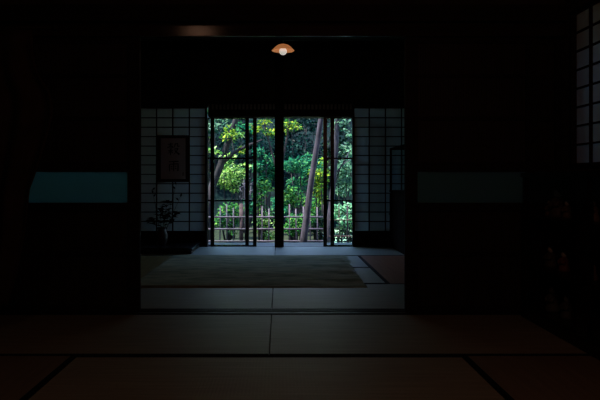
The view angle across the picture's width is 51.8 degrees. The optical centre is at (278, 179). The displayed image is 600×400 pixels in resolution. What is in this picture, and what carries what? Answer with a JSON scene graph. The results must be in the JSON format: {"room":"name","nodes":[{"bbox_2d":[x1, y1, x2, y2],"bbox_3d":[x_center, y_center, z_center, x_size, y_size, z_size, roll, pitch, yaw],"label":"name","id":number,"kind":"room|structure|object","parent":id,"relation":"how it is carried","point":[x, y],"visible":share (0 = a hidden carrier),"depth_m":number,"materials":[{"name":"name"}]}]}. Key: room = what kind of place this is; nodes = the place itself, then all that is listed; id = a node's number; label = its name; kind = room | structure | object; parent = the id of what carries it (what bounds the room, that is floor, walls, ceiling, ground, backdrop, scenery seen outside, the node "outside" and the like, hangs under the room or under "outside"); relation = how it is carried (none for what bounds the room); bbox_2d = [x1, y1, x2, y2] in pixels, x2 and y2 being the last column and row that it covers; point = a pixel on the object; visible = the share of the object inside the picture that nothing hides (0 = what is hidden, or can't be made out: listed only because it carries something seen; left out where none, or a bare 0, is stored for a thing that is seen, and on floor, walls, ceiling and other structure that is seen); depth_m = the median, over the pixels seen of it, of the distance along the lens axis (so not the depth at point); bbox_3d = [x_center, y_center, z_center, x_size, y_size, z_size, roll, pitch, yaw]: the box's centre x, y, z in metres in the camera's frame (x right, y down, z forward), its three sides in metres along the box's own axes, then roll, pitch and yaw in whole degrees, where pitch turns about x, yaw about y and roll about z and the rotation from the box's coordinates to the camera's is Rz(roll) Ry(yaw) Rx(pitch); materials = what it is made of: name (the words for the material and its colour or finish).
{"room":"traditional dwelling","nodes":[
{"label":"traditional dwelling","id":0,"kind":"room"},
{"bbox_2d":[141,51,403,101],"bbox_3d":[-0.045,-1.340,7.480,3.570,0.820,0.060,0,0,0],"label":"wall","id":1,"kind":"structure","parent":0,"point":[354,76],"depth_m":7.45,"materials":[{"name":"paint"}]},
{"bbox_2d":[141,41,403,50],"bbox_3d":[-0.045,-1.600,7.405,3.570,0.100,0.090,0,0,0],"label":"beam","id":2,"kind":"structure","parent":1,"relation":"attached to","point":[145,45],"depth_m":7.36,"materials":[{"name":"brown wood"}]},
{"bbox_2d":[208,101,353,103],"bbox_3d":[0.025,-0.923,7.450,1.754,0.023,0.120,0,0,0],"label":"trim","id":3,"kind":"structure","parent":1,"relation":"attached to","point":[209,102],"depth_m":7.39,"materials":[{"name":"brown wood"}]},
{"bbox_2d":[0,0,564,3],"bbox_3d":[-0.045,-1.400,3.790,3.570,0.700,0.080,0,0,0],"label":"wall partition","id":4,"kind":"structure","parent":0,"point":[1,1],"depth_m":3.75,"materials":[{"name":"paint"}]},
{"bbox_2d":[0,4,568,22],"bbox_3d":[-0.045,-1.000,3.780,3.570,0.100,0.170,0,0,0],"label":"beam","id":5,"kind":"structure","parent":4,"relation":"attached to","point":[9,13],"depth_m":3.69,"materials":[{"name":"brown wood"}]},
{"bbox_2d":[561,0,599,171],"bbox_3d":[1.800,-0.370,3.125,0.120,2.760,9.750,0,0,0],"label":"wall","id":6,"kind":"structure","parent":0,"point":[573,4],"depth_m":3.73,"materials":[{"name":"paint"}]},
{"bbox_2d":[570,0,599,167],"bbox_3d":[1.748,-0.530,2.656,0.045,0.920,2.012,0,0,0],"label":"window","id":7,"kind":"structure","parent":6,"relation":"in","point":[584,20],"depth_m":3.54,"materials":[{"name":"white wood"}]},
{"bbox_3d":[-0.045,0.935,2.840,3.810,0.150,9.180,0,0,0],"label":"floor","id":8,"kind":"structure","parent":0,"visible":0},
{"bbox_2d":[0,356,76,399],"bbox_3d":[-1.369,0.834,1.955,0.877,0.051,1.759,0,0,0],"label":"mat","id":9,"kind":"object","parent":8,"relation":"on","point":[21,377],"visible":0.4,"depth_m":2.58,"materials":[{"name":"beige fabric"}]},
{"bbox_2d":[0,314,270,355],"bbox_3d":[-0.927,0.834,3.279,1.759,0.051,0.877,0,0,0],"label":"mat","id":10,"kind":"object","parent":8,"relation":"on","point":[20,334],"visible":0.73,"depth_m":3.22,"materials":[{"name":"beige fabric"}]},
{"bbox_2d":[141,256,170,277],"bbox_3d":[-1.369,0.834,5.685,0.877,0.051,1.759,0,0,0],"label":"mat","id":11,"kind":"object","parent":8,"relation":"on","point":[148,263],"visible":0.06,"depth_m":6.02,"materials":[{"name":"beige wicker"}]},
{"bbox_2d":[141,255,366,287],"bbox_3d":[-0.196,0.795,5.567,1.884,0.028,1.926,0,0,0],"label":"rug","id":12,"kind":"object","parent":11,"relation":"on","point":[178,271],"visible":0.99,"depth_m":5.24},
{"bbox_2d":[141,288,272,308],"bbox_3d":[-0.927,0.834,4.321,1.759,0.051,0.957,0,0,0],"label":"mat","id":13,"kind":"object","parent":8,"relation":"on","point":[151,298],"visible":0.29,"depth_m":4.20,"materials":[{"name":"beige wicker"}]},
{"bbox_2d":[141,247,274,255],"bbox_3d":[-0.927,0.834,7.008,1.759,0.051,0.874,0,0,0],"label":"mat","id":14,"kind":"object","parent":8,"relation":"on","point":[201,250],"visible":0.27,"depth_m":6.94,"materials":[{"name":"beige wicker"}]},
{"bbox_2d":[141,241,200,253],"bbox_3d":[-1.380,0.776,7.058,0.880,0.064,0.735,0,0,0],"label":"display platform","id":15,"kind":"object","parent":14,"relation":"on","point":[147,247],"visible":0.54,"depth_m":6.75,"materials":[{"name":"black paint"}]},
{"bbox_2d":[155,227,167,244],"bbox_3d":[-1.344,0.645,7.070,0.144,0.197,0.144,0,0,0],"label":"vase","id":16,"kind":"object","parent":15,"relation":"on","point":[161,236],"visible":1,"depth_m":7.02,"materials":[{"name":"black ceramic"}]},
{"bbox_2d":[145,217,161,228],"bbox_3d":[-1.441,0.500,7.056,0.155,0.140,0.176,0,0,32],"label":"flower","id":17,"kind":"object","parent":16,"relation":"on","point":[150,219],"visible":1,"depth_m":7.04,"materials":[{"name":"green plant"}]},
{"bbox_2d":[154,207,165,221],"bbox_3d":[-1.355,0.442,7.100,0.145,0.255,0.130,0,0,38],"label":"flower","id":18,"kind":"object","parent":16,"relation":"on","point":[161,208],"visible":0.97,"depth_m":7.09,"materials":[{"name":"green plant"}]},
{"bbox_2d":[157,214,171,223],"bbox_3d":[-1.300,0.479,7.062,0.164,0.181,0.139,0,0,18],"label":"flower","id":19,"kind":"object","parent":16,"relation":"on","point":[164,217],"visible":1,"depth_m":7.04,"materials":[{"name":"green plant"}]},
{"bbox_2d":[158,200,172,223],"bbox_3d":[-1.300,0.402,7.083,0.150,0.335,0.174,0,0,-30],"label":"flower","id":20,"kind":"object","parent":16,"relation":"on","point":[167,201],"visible":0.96,"depth_m":7.08,"materials":[{"name":"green plant"}]},
{"bbox_2d":[165,211,179,227],"bbox_3d":[-1.226,0.465,7.062,0.210,0.211,0.140,0,0,35],"label":"flower","id":21,"kind":"object","parent":16,"relation":"on","point":[174,212],"visible":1,"depth_m":7.04,"materials":[{"name":"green plant"}]},
{"bbox_2d":[141,107,206,246],"bbox_3d":[-1.344,-0.032,7.447,0.952,1.684,0.032,0,0,0],"label":"screen","id":22,"kind":"object","parent":14,"relation":"on","point":[190,224],"visible":0.56,"depth_m":7.45,"materials":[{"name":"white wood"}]},
{"bbox_2d":[157,135,189,181],"bbox_3d":[-1.273,-0.251,7.426,0.399,0.563,0.020,0,0,0],"label":"calligraphy","id":23,"kind":"object","parent":22,"relation":"attached to","point":[173,151],"visible":1,"depth_m":7.43,"materials":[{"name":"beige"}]},
{"bbox_2d":[0,309,520,321],"bbox_3d":[-0.045,0.833,3.780,3.570,0.054,0.117,0,0,0],"label":"threshold","id":24,"kind":"object","parent":8,"relation":"on","point":[143,311],"visible":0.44,"depth_m":3.74,"materials":[{"name":"brown wood"}]},
{"bbox_2d":[0,37,140,311],"bbox_3d":[-1.304,-0.026,3.768,0.913,1.680,0.029,0,0,0],"label":"door","id":25,"kind":"structure","parent":24,"relation":"on","point":[81,252],"depth_m":3.76,"materials":[{"name":"brown wood"}]},
{"bbox_2d":[404,37,538,311],"bbox_3d":[1.174,-0.026,3.768,0.812,1.680,0.029,0,0,0],"label":"door","id":26,"kind":"structure","parent":24,"relation":"on","point":[471,104],"depth_m":3.76,"materials":[{"name":"brown wood"}]},
{"bbox_2d":[539,39,560,171],"bbox_3d":[1.637,-0.026,3.812,0.205,1.680,0.028,0,0,0],"label":"door","id":27,"kind":"structure","parent":24,"relation":"on","point":[549,49],"depth_m":3.81,"materials":[{"name":"brown wood"}]},
{"bbox_2d":[28,356,504,399],"bbox_3d":[-0.045,0.834,2.396,1.759,0.051,0.877,0,0,0],"label":"mat","id":28,"kind":"object","parent":8,"relation":"on","point":[85,377],"visible":1,"depth_m":2.52,"materials":[{"name":"beige wicker"}]},
{"bbox_2d":[272,283,403,308],"bbox_3d":[0.838,0.834,4.321,1.759,0.051,0.957,0,0,0],"label":"mat","id":29,"kind":"object","parent":8,"relation":"on","point":[376,295],"visible":0.31,"depth_m":4.24,"materials":[{"name":"beige wicker"}]},
{"bbox_2d":[275,247,403,255],"bbox_3d":[0.838,0.834,7.008,1.759,0.051,0.874,0,0,0],"label":"mat","id":30,"kind":"object","parent":8,"relation":"on","point":[345,251],"visible":0.36,"depth_m":6.94,"materials":[{"name":"beige wicker"}]},
{"bbox_2d":[275,52,283,246],"bbox_3d":[0.003,-0.470,7.430,0.110,2.560,0.110,0,0,0],"label":"post","id":31,"kind":"object","parent":30,"relation":"on","point":[279,59],"visible":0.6,"depth_m":7.37,"materials":[{"name":"brown wood"}]},
{"bbox_2d":[208,109,353,118],"bbox_3d":[0.025,-0.798,7.530,1.754,0.088,0.240,0,0,0],"label":"lintel","id":32,"kind":"object","parent":31,"relation":"attached to","point":[212,113],"visible":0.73,"depth_m":7.41,"materials":[{"name":"brown wood"}]},
{"bbox_2d":[352,107,403,246],"bbox_3d":[1.310,-0.032,7.447,0.849,1.684,0.032,0,0,0],"label":"screen","id":33,"kind":"object","parent":30,"relation":"on","point":[375,130],"visible":0.62,"depth_m":7.45,"materials":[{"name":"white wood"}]},
{"bbox_2d":[389,144,403,253],"bbox_3d":[1.521,0.217,6.705,0.430,1.184,1.420,0,0,0],"label":"base cabinet","id":34,"kind":"object","parent":30,"relation":"on","point":[396,213],"visible":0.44,"depth_m":6.96,"materials":[{"name":"brown wood"}]},
{"bbox_2d":[347,256,367,266],"bbox_3d":[-0.045,0.834,6.126,1.759,0.051,0.877,0,0,0],"label":"mat","id":35,"kind":"object","parent":8,"relation":"on","point":[355,261],"visible":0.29,"depth_m":6.02,"materials":[{"name":"beige wicker"}]},
{"bbox_2d":[353,267,384,282],"bbox_3d":[-0.045,0.834,5.244,1.759,0.051,0.877,0,0,0],"label":"mat","id":36,"kind":"object","parent":8,"relation":"on","point":[368,275],"visible":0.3,"depth_m":5.21,"materials":[{"name":"beige wicker"}]},
{"bbox_2d":[358,256,403,282],"bbox_3d":[1.279,0.834,5.685,0.877,0.051,1.759,0,0,0],"label":"mat","id":37,"kind":"object","parent":8,"relation":"on","point":[390,269],"visible":0.23,"depth_m":5.75,"materials":[{"name":"beige wicker"}]},
{"bbox_2d":[270,314,590,355],"bbox_3d":[0.838,0.834,3.279,1.759,0.051,0.877,0,0,0],"label":"mat","id":38,"kind":"object","parent":8,"relation":"on","point":[291,334],"visible":0.57,"depth_m":3.18,"materials":[{"name":"beige wicker"}]},
{"bbox_2d":[462,356,599,399],"bbox_3d":[1.279,0.834,1.955,0.877,0.051,1.759,0,0,0],"label":"mat","id":39,"kind":"object","parent":8,"relation":"on","point":[512,377],"visible":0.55,"depth_m":2.55,"materials":[{"name":"beige wicker"}]},
{"bbox_2d":[521,171,599,359],"bbox_3d":[1.583,0.384,2.728,0.306,0.848,1.855,0,0,0],"label":"display case","id":40,"kind":"object","parent":39,"relation":"on","point":[579,235],"visible":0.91,"depth_m":3.47,"materials":[{"name":"brown wood"}]},
{"bbox_2d":[543,244,557,267],"bbox_3d":[1.575,0.440,3.576,0.075,0.131,0.084,0,0,0],"label":"doll","id":41,"kind":"object","parent":40,"relation":"on","point":[550,257],"visible":1,"depth_m":3.56,"materials":[{"name":"brown"}]},
{"bbox_2d":[544,283,560,311],"bbox_3d":[1.575,0.676,3.549,0.090,0.158,0.101,0,0,0],"label":"doll","id":42,"kind":"object","parent":40,"relation":"on","point":[552,299],"visible":0.99,"depth_m":3.53,"materials":[{"name":"grey"}]},
{"bbox_2d":[548,186,564,216],"bbox_3d":[1.575,0.123,3.484,0.099,0.173,0.111,0,0,0],"label":"doll","id":43,"kind":"object","parent":40,"relation":"on","point":[556,204],"visible":0.96,"depth_m":3.46,"materials":[{"name":"brown"}]},
{"bbox_2d":[557,249,570,271],"bbox_3d":[1.575,0.446,3.408,0.069,0.121,0.077,0,0,0],"label":"doll","id":44,"kind":"object","parent":40,"relation":"on","point":[563,262],"visible":1,"depth_m":3.39,"materials":[{"name":"brown"}]},
{"bbox_2d":[530,215,599,227],"bbox_3d":[1.597,0.216,2.725,0.254,0.012,1.810,0,0,0],"label":"shelf","id":45,"kind":"object","parent":40,"relation":"attached to","point":[593,224],"depth_m":3.32,"materials":[{"name":"brown wood"}]},
{"bbox_2d":[530,266,599,291],"bbox_3d":[1.597,0.512,2.725,0.254,0.012,1.810,0,0,0],"label":"shelf","id":46,"kind":"object","parent":40,"relation":"attached to","point":[568,276],"depth_m":3.32,"materials":[{"name":"brown wood"}]},
{"bbox_2d":[559,293,574,318],"bbox_3d":[1.575,0.687,3.372,0.078,0.136,0.087,0,0,0],"label":"doll","id":47,"kind":"object","parent":40,"relation":"on","point":[566,307],"visible":1,"depth_m":3.35,"materials":[{"name":"grey"}]},
{"bbox_2d":[561,199,572,217],"bbox_3d":[1.575,0.158,3.372,0.060,0.105,0.067,0,0,0],"label":"doll","id":48,"kind":"object","parent":40,"relation":"on","point":[566,210],"visible":1,"depth_m":3.36,"materials":[{"name":"brown"}]},
{"bbox_2d":[594,196,599,221],"bbox_3d":[1.575,0.147,3.095,0.072,0.126,0.081,0,0,0],"label":"doll","id":49,"kind":"object","parent":40,"relation":"on","point":[596,215],"visible":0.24,"depth_m":3.07,"materials":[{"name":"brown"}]},
{"bbox_3d":[-0.045,-1.800,3.275,4.170,0.100,10.250,0,0,0],"label":"ceiling","id":50,"kind":"structure","parent":0,"visible":0},
{"bbox_2d":[272,43,293,54],"bbox_3d":[0.037,-1.445,5.650,0.208,0.610,0.208,0,0,0],"label":"pendant lamp","id":51,"kind":"object","parent":50,"relation":"hanging from","point":[282,48],"visible":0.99,"depth_m":5.62,"materials":[{"name":"orange metal"}]},
{"bbox_3d":[-1.890,-0.370,3.125,0.120,2.760,9.750,0,0,0],"label":"wall","id":52,"kind":"structure","parent":0,"visible":0},
{"bbox_2d":[0,23,564,25],"bbox_3d":[-0.045,-0.939,3.785,3.570,0.022,0.070,0,0,0],"label":"trim","id":53,"kind":"structure","parent":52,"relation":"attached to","point":[59,24],"depth_m":3.75,"materials":[{"name":"brown wood"}]},
{"bbox_2d":[32,26,566,40],"bbox_3d":[-0.045,-0.896,3.780,3.570,0.063,0.120,0,0,0],"label":"ceiling beam","id":54,"kind":"structure","parent":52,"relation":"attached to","point":[146,33],"depth_m":3.72,"materials":[{"name":"brown wood"}]},
{"label":"outside","id":55,"kind":"structure","parent":0,"visible":0},
{"bbox_2d":[214,227,336,242],"bbox_3d":[0.000,1.260,12.230,32.000,0.001,8.440,0,0,0],"label":"ground","id":56,"kind":"structure","parent":55,"point":[216,232],"depth_m":13.64,"materials":[{"name":"plant"}]},
{"bbox_2d":[214,202,244,242],"bbox_3d":[-0.989,0.844,12.321,0.727,0.843,0.486,0,0,0],"label":"shrub","id":57,"kind":"object","parent":56,"relation":"on","point":[232,205],"visible":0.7,"depth_m":12.29,"materials":[{"name":"green plant"}]},
{"bbox_2d":[217,153,250,238],"bbox_3d":[-1.004,0.326,13.160,0.900,1.873,0.692,0,0,-18],"label":"shrub","id":58,"kind":"object","parent":56,"relation":"on","point":[236,177],"visible":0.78,"depth_m":13.11,"materials":[{"name":"green plant"}]},
{"bbox_2d":[208,119,261,242],"bbox_3d":[-0.588,-1.211,11.907,1.852,4.962,1.629,0,0,0],"label":"maple","id":59,"kind":"object","parent":56,"relation":"on","point":[232,133],"visible":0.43,"depth_m":11.70,"materials":[{"name":"green plant"}]},
{"bbox_2d":[215,119,271,227],"bbox_3d":[-0.940,-0.392,15.975,1.590,3.308,1.229,0,0,0],"label":"tree","id":60,"kind":"object","parent":56,"relation":"on","point":[259,136],"visible":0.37,"depth_m":15.90,"materials":[{"name":"teal plant"}]},
{"bbox_2d":[238,199,252,232],"bbox_3d":[-0.767,0.820,14.523,0.491,0.889,0.658,0,0,42],"label":"shrub","id":61,"kind":"object","parent":56,"relation":"on","point":[251,202],"visible":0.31,"depth_m":14.53,"materials":[{"name":"green plant"}]},
{"bbox_2d":[239,178,252,209],"bbox_3d":[-0.580,0.614,11.164,0.268,1.292,0.302,0,0,-10],"label":"bare shrub","id":62,"kind":"object","parent":56,"relation":"on","point":[249,178],"visible":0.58,"depth_m":11.14,"materials":[{"name":"grey plant"}]},
{"bbox_2d":[249,119,274,165],"bbox_3d":[-0.378,-0.406,12.524,0.702,3.335,1.020,0,0,-20],"label":"slender tree","id":63,"kind":"object","parent":56,"relation":"on","point":[264,131],"visible":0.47,"depth_m":12.34,"materials":[{"name":"green plant"}]},
{"bbox_2d":[251,144,274,214],"bbox_3d":[-0.285,0.227,13.933,0.734,2.070,0.585,0,0,0],"label":"tree","id":64,"kind":"object","parent":56,"relation":"on","point":[269,175],"visible":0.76,"depth_m":13.87,"materials":[{"name":"green plant"}]},
{"bbox_2d":[251,180,274,242],"bbox_3d":[-0.323,0.631,11.928,0.503,1.262,0.401,0,0,0],"label":"shrub","id":65,"kind":"object","parent":56,"relation":"on","point":[267,185],"visible":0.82,"depth_m":11.94,"materials":[{"name":"green plant"}]},
{"bbox_2d":[252,208,274,242],"bbox_3d":[-0.276,0.889,11.951,0.580,0.751,0.567,0,0,0],"label":"shrub","id":66,"kind":"object","parent":56,"relation":"on","point":[271,237],"visible":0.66,"depth_m":11.88,"materials":[{"name":"green plant"}]},
{"bbox_2d":[208,204,322,242],"bbox_3d":[-0.800,0.835,10.453,3.200,0.850,0.076,0,0,0],"label":"bamboo fence","id":67,"kind":"object","parent":56,"relation":"on","point":[240,216],"visible":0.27,"depth_m":10.42,"materials":[{"name":"wood"}]},
{"bbox_2d":[268,197,292,227],"bbox_3d":[0.052,0.821,14.749,0.698,0.890,0.646,0,0,34],"label":"shrub","id":68,"kind":"object","parent":56,"relation":"on","point":[272,200],"visible":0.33,"depth_m":14.70,"materials":[{"name":"green plant"}]},
{"bbox_2d":[272,119,302,155],"bbox_3d":[0.377,-0.434,12.283,0.816,3.390,1.077,0,0,43],"label":"slender tree","id":69,"kind":"object","parent":56,"relation":"on","point":[288,121],"visible":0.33,"depth_m":12.14,"materials":[{"name":"green plant"}]},
{"bbox_2d":[284,185,303,242],"bbox_3d":[0.254,0.679,12.155,0.547,1.169,0.483,0,0,0],"label":"shrub","id":70,"kind":"object","parent":56,"relation":"on","point":[294,196],"visible":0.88,"depth_m":12.11,"materials":[{"name":"green plant"}]},
{"bbox_2d":[269,119,327,225],"bbox_3d":[0.518,-0.481,16.035,1.568,3.487,1.419,0,0,0],"label":"tree","id":71,"kind":"object","parent":56,"relation":"on","point":[307,122],"visible":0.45,"depth_m":15.87,"materials":[{"name":"teal plant"}]},
{"bbox_2d":[284,213,315,242],"bbox_3d":[0.337,0.925,11.563,0.747,0.682,0.562,0,0,0],"label":"shrub","id":72,"kind":"object","parent":56,"relation":"on","point":[292,220],"visible":0.44,"depth_m":11.46,"materials":[{"name":"green plant"}]},
{"bbox_2d":[284,152,322,234],"bbox_3d":[0.533,0.324,13.754,1.071,1.879,0.910,0,0,0],"label":"shrub","id":73,"kind":"object","parent":56,"relation":"on","point":[299,165],"visible":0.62,"depth_m":13.60,"materials":[{"name":"green plant"}]},
{"bbox_2d":[298,196,320,231],"bbox_3d":[0.734,0.802,14.856,0.681,0.924,0.519,0,0,0],"label":"shrub","id":74,"kind":"object","parent":56,"relation":"on","point":[313,209],"visible":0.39,"depth_m":14.79,"materials":[{"name":"green plant"}]},
{"bbox_2d":[300,119,322,242],"bbox_3d":[0.648,-1.022,9.778,1.298,4.580,1.295,0,0,0],"label":"leaning tree","id":75,"kind":"object","parent":56,"relation":"on","point":[306,217],"visible":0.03,"depth_m":10.01,"materials":[{"name":"grey plant"}]},
{"bbox_2d":[308,210,322,242],"bbox_3d":[0.747,0.926,11.740,0.494,0.680,0.347,0,0,-43],"label":"shrub","id":76,"kind":"object","parent":56,"relation":"on","point":[320,220],"visible":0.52,"depth_m":11.71,"materials":[{"name":"green plant"}]},
{"bbox_2d":[307,157,329,239],"bbox_3d":[0.849,0.387,12.944,0.479,1.750,0.414,0,0,25],"label":"shrub","id":77,"kind":"object","parent":56,"relation":"on","point":[318,179],"visible":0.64,"depth_m":12.93,"materials":[{"name":"green plant"}]},
{"bbox_2d":[318,230,351,242],"bbox_3d":[3.450,1.250,13.200,5.100,0.001,4.500,0,0,0],"label":"lawn","id":78,"kind":"structure","parent":56,"relation":"on","point":[318,230],"depth_m":13.30,"materials":[{"name":"green plant"}]},
{"bbox_2d":[329,159,351,229],"bbox_3d":[1.546,0.376,14.432,0.772,1.772,0.561,0,0,-15],"label":"shrub","id":79,"kind":"object","parent":78,"relation":"on","point":[343,170],"visible":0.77,"depth_m":14.38,"materials":[{"name":"green plant"}]},
{"bbox_2d":[334,201,351,232],"bbox_3d":[1.432,0.865,13.506,0.696,0.800,0.522,0,0,0],"label":"shrub","id":80,"kind":"object","parent":78,"relation":"on","point":[337,210],"visible":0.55,"depth_m":13.48,"materials":[{"name":"green plant"}]},
{"bbox_2d":[334,223,351,242],"bbox_3d":[1.194,1.057,11.558,0.545,0.476,0.485,0,0,0],"label":"shrub","id":81,"kind":"object","parent":78,"relation":"on","point":[344,230],"visible":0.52,"depth_m":11.51,"materials":[{"name":"green plant"}]},
{"bbox_2d":[327,119,351,242],"bbox_3d":[1.561,-1.135,11.645,1.358,4.801,1.499,0,0,30],"label":"tree","id":82,"kind":"object","parent":56,"relation":"on","point":[336,130],"visible":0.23,"depth_m":11.21,"materials":[{"name":"grey plant"}]},
{"bbox_2d":[329,205,351,242],"bbox_3d":[1.630,0.845,10.563,1.540,0.830,0.046,0,0,0],"label":"fence","id":83,"kind":"object","parent":56,"relation":"on","point":[339,219],"visible":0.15,"depth_m":10.56,"materials":[{"name":"brown wood"}]},
{"bbox_2d":[337,140,351,196],"bbox_3d":[2.166,-0.018,16.088,1.548,2.565,1.182,0,0,0],"label":"shrub","id":84,"kind":"object","parent":56,"relation":"on","point":[349,147],"visible":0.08,"depth_m":15.95,"materials":[{"name":"green plant"}]},
{"bbox_3d":[-0.045,1.096,7.720,4.170,0.428,0.580,0,0,0],"label":"footing","id":85,"kind":"object","parent":56,"relation":"on","visible":0},
{"bbox_2d":[208,243,351,246],"bbox_3d":[-0.045,0.848,7.720,3.570,0.064,0.540,0,0,0],"label":"veranda","id":86,"kind":"object","parent":85,"relation":"on","point":[258,244],"depth_m":7.75,"materials":[{"name":"grey wood"}]},
{"bbox_2d":[207,117,207,246],"bbox_3d":[-0.886,0.031,7.485,0.037,1.570,0.040,0,0,0],"label":"door frame","id":87,"kind":"structure","parent":86,"relation":"on","point":[207,117],"depth_m":7.49,"materials":[{"name":"brown wood"}]},
{"bbox_2d":[208,118,248,245],"bbox_3d":[-0.640,0.030,7.562,0.544,1.572,0.032,0,0,0],"label":"door","id":88,"kind":"structure","parent":86,"relation":"on","point":[246,120],"depth_m":7.55,"materials":[{"name":"black paint"}]},
{"bbox_2d":[210,118,256,246],"bbox_3d":[-0.553,0.030,7.522,0.562,1.572,0.032,0,0,0],"label":"door","id":89,"kind":"structure","parent":86,"relation":"on","point":[212,158],"depth_m":7.50,"materials":[{"name":"black paint"}]},
{"bbox_2d":[330,119,333,244],"bbox_3d":[0.910,0.030,7.562,0.560,1.572,0.032,0,0,0],"label":"door","id":90,"kind":"structure","parent":86,"relation":"on","point":[331,120],"depth_m":7.55,"materials":[{"name":"black paint"}]},
{"bbox_2d":[323,118,351,246],"bbox_3d":[0.820,0.030,7.522,0.560,1.572,0.032,0,0,0],"label":"door","id":91,"kind":"structure","parent":86,"relation":"on","point":[325,158],"depth_m":7.50,"materials":[{"name":"black paint"}]},
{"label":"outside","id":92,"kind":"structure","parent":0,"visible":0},
{"bbox_2d":[207,108,351,226],"bbox_3d":[0.000,-1.958,19.600,32.000,6.437,6.500,0,0,0],"label":"hill","id":93,"kind":"structure","parent":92,"point":[219,195],"depth_m":17.14,"materials":[{"name":"green plant"}]},
{"bbox_2d":[207,109,237,183],"bbox_3d":[-2.034,-0.424,17.337,1.791,3.375,1.366,0,0,0],"label":"tree","id":94,"kind":"object","parent":93,"relation":"on","point":[219,121],"visible":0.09,"depth_m":17.25,"materials":[{"name":"green plant"}]},
{"bbox_2d":[250,119,298,181],"bbox_3d":[-0.184,-0.457,17.520,1.746,3.440,1.420,0,0,0],"label":"tree","id":95,"kind":"object","parent":93,"relation":"on","point":[264,143],"visible":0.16,"depth_m":17.38,"materials":[{"name":"teal plant"}]},
{"bbox_2d":[318,119,351,190],"bbox_3d":[1.516,-0.423,17.347,1.481,3.371,1.148,0,0,0],"label":"tree","id":96,"kind":"object","parent":93,"relation":"on","point":[342,126],"visible":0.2,"depth_m":17.28,"materials":[{"name":"green plant"}]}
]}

